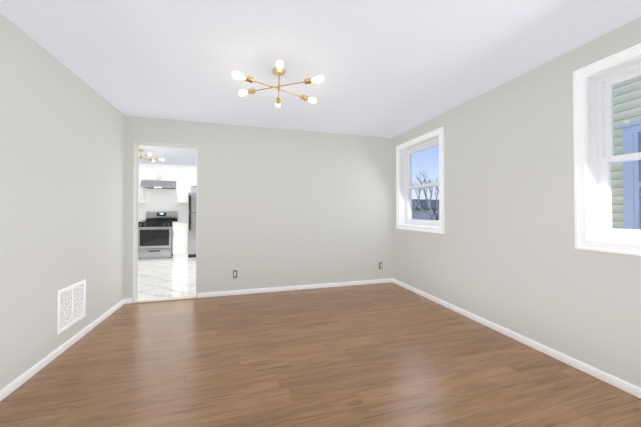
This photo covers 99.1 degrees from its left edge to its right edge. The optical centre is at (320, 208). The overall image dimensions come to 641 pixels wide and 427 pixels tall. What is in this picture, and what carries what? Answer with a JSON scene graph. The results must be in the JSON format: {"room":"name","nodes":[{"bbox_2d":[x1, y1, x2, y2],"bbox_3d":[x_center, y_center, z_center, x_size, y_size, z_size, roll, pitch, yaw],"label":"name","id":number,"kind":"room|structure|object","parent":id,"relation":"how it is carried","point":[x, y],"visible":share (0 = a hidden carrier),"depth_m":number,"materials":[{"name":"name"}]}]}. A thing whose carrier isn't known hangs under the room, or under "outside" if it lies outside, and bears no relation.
{"room":"empty living room","nodes":[
{"label":"empty living room","id":0,"kind":"room"},
{"bbox_2d":[0,13,127,390],"bbox_3d":[-1.854,-0.017,0.978,0.150,2.400,5.160,0,-1,-16],"label":"wall","id":1,"kind":"structure","parent":0,"point":[64,146],"depth_m":2.13,"materials":[{"name":"paint"}]},
{"bbox_2d":[57,279,85,334],"bbox_3d":[-2.190,0.852,2.417,0.007,0.355,0.410,0,-1,-16],"label":"air vent","id":2,"kind":"object","parent":1,"relation":"in","point":[71,308],"visible":1,"depth_m":2.39,"materials":[{"name":"white metal"}]},
{"bbox_2d":[0,141,640,401],"bbox_3d":[-0.669,0.149,1.487,5.290,2.080,5.183,0,-1,-16],"label":"baseboard","id":3,"kind":"structure","parent":1,"relation":"attached to","point":[7,390],"depth_m":3.30,"materials":[{"name":"paint"}]},
{"bbox_2d":[138,164,145,202],"bbox_3d":[-4.807,-0.645,7.107,0.409,0.999,0.320,0,-1,-16],"label":"upper cabinet","id":4,"kind":"object","parent":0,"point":[141,191],"depth_m":7.00,"materials":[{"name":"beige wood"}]},
{"bbox_2d":[142,164,177,180],"bbox_3d":[-4.242,-0.929,7.273,0.760,0.427,0.320,0,-1,-16],"label":"upper cabinet","id":5,"kind":"object","parent":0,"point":[155,172],"depth_m":7.12,"materials":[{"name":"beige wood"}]},
{"bbox_2d":[140,180,175,188],"bbox_3d":[-4.218,-0.621,7.188,0.754,0.183,0.488,0,-1,-16],"label":"range hood","id":6,"kind":"object","parent":5,"relation":"attached to","point":[150,184],"visible":0.92,"depth_m":7.00,"materials":[{"name":"silver metal"}]},
{"bbox_2d":[133,296,195,302],"bbox_3d":[-2.047,1.208,3.617,0.738,0.011,0.075,0,-1,-16],"label":"trim","id":7,"kind":"structure","parent":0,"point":[166,299],"depth_m":3.61,"materials":[{"name":"beige wood"}]},
{"bbox_2d":[174,165,193,202],"bbox_3d":[-3.665,-0.641,7.437,0.431,0.999,0.320,0,-1,-16],"label":"upper cabinet","id":8,"kind":"object","parent":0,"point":[184,178],"depth_m":7.29,"materials":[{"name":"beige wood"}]},
{"bbox_2d":[194,166,196,186],"bbox_3d":[-3.155,-0.869,7.586,0.749,0.539,0.320,0,-1,-16],"label":"upper cabinet","id":9,"kind":"object","parent":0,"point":[195,167],"depth_m":7.37,"materials":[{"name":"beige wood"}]},
{"bbox_2d":[124,116,391,298],"bbox_3d":[-1.339,0.017,3.901,5.640,2.400,0.150,0,-1,-16],"label":"wall","id":10,"kind":"structure","parent":0,"point":[277,207],"depth_m":4.04,"materials":[{"name":"paint"}]},
{"bbox_2d":[138,187,196,221],"bbox_3d":[-3.459,-0.179,7.663,3.350,1.120,0.008,0,-1,-16],"label":"backsplash","id":11,"kind":"structure","parent":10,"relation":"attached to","point":[161,199],"depth_m":7.42,"materials":[{"name":"tile"}]},
{"bbox_2d":[233,270,236,277],"bbox_3d":[-1.201,0.925,3.845,0.054,0.108,0.013,0,-1,-16],"label":"electrical outlet","id":12,"kind":"object","parent":10,"relation":"attached to","point":[234,273],"visible":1,"depth_m":3.84,"materials":[{"name":"black"}]},
{"bbox_2d":[0,256,640,426],"bbox_3d":[-1.216,1.262,3.458,5.640,0.100,9.600,0,-1,-16],"label":"floor","id":13,"kind":"structure","parent":0,"point":[390,354],"depth_m":2.01,"materials":[{"name":"brown wood"}]},
{"bbox_2d":[138,211,177,258],"bbox_3d":[-4.180,0.667,7.041,0.754,1.175,0.736,0,-1,-16],"label":"stove","id":14,"kind":"object","parent":13,"relation":"on","point":[155,232],"visible":0.94,"depth_m":6.78,"materials":[{"name":"grey metal"}]},
{"bbox_2d":[172,221,187,256],"bbox_3d":[-3.647,0.801,7.239,0.367,0.910,0.678,0,-1,-16],"label":"base cabinet","id":15,"kind":"object","parent":13,"relation":"on","point":[180,240],"visible":0.88,"depth_m":6.96,"materials":[{"name":"white wood"}]},
{"bbox_2d":[188,193,196,257],"bbox_3d":[-3.104,0.421,7.330,0.717,1.673,0.752,0,-1,-16],"label":"refrigerator","id":16,"kind":"object","parent":13,"relation":"on","point":[192,200],"visible":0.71,"depth_m":6.95,"materials":[{"name":"grey metal"}]},
{"bbox_2d":[0,0,640,165],"bbox_3d":[-1.216,-1.238,3.488,5.640,0.100,9.600,0,-1,-16],"label":"ceiling","id":17,"kind":"structure","parent":0,"point":[388,68],"depth_m":2.10,"materials":[{"name":"paint"}]},
{"bbox_2d":[139,149,164,161],"bbox_3d":[-3.579,-1.069,5.437,0.823,0.192,0.790,0,-1,-16],"label":"chandelier","id":18,"kind":"object","parent":17,"relation":"hanging from","point":[152,160],"visible":0.6,"depth_m":5.50,"materials":[{"name":"gold metal"}]},
{"bbox_2d":[232,60,323,107],"bbox_3d":[-0.363,-1.105,2.383,0.771,0.192,0.831,0,-1,-16],"label":"chandelier","id":19,"kind":"object","parent":17,"relation":"hanging from","point":[278,70],"visible":1,"depth_m":2.31,"materials":[{"name":"gold metal"}]},
{"bbox_2d":[392,17,640,387],"bbox_3d":[2.013,-0.004,2.094,0.200,2.400,5.160,0,-1,-16],"label":"wall","id":20,"kind":"structure","parent":0,"point":[506,256],"depth_m":2.40,"materials":[{"name":"paint"}]},
{"bbox_2d":[396,127,443,233],"bbox_3d":[1.469,-0.343,3.924,0.214,1.332,1.062,0,-1,-16],"label":"window","id":21,"kind":"structure","parent":20,"relation":"in","point":[405,151],"depth_m":4.08,"materials":[{"name":"plastic"}]},
{"bbox_2d":[573,43,640,255],"bbox_3d":[2.148,-0.370,1.570,0.214,1.332,1.062,0,-1,-16],"label":"window","id":22,"kind":"structure","parent":20,"relation":"in","point":[595,158],"depth_m":1.98,"materials":[{"name":"plastic"}]},
{"label":"outside","id":23,"kind":"structure","parent":0,"visible":0},
{"bbox_3d":[36.245,4.958,41.444,87.390,0.200,120.000,0,-1,-16],"label":"ground","id":24,"kind":"structure","parent":23,"visible":0},
{"bbox_2d":[412,199,438,220],"bbox_3d":[11.516,1.793,35.907,12.800,6.000,9.800,0,-1,-16],"label":"house","id":25,"kind":"structure","parent":24,"relation":"on","point":[423,204],"depth_m":31.50,"materials":[{"name":"white"}]},
{"bbox_2d":[412,171,438,219],"bbox_3d":[8.309,0.624,23.926,6.382,8.071,10.306,0,-1,-16],"label":"tree","id":26,"kind":"object","parent":24,"relation":"on","point":[432,215],"depth_m":19.93,"materials":[{"name":"grey plant"}]},
{"bbox_2d":[611,76,640,229],"bbox_3d":[7.349,-0.692,3.143,6.070,10.200,8.300,0,-1,-16],"label":"neighbouring house","id":27,"kind":"structure","parent":24,"relation":"on","point":[621,123],"depth_m":3.65,"materials":[{"name":"green"}]}
]}

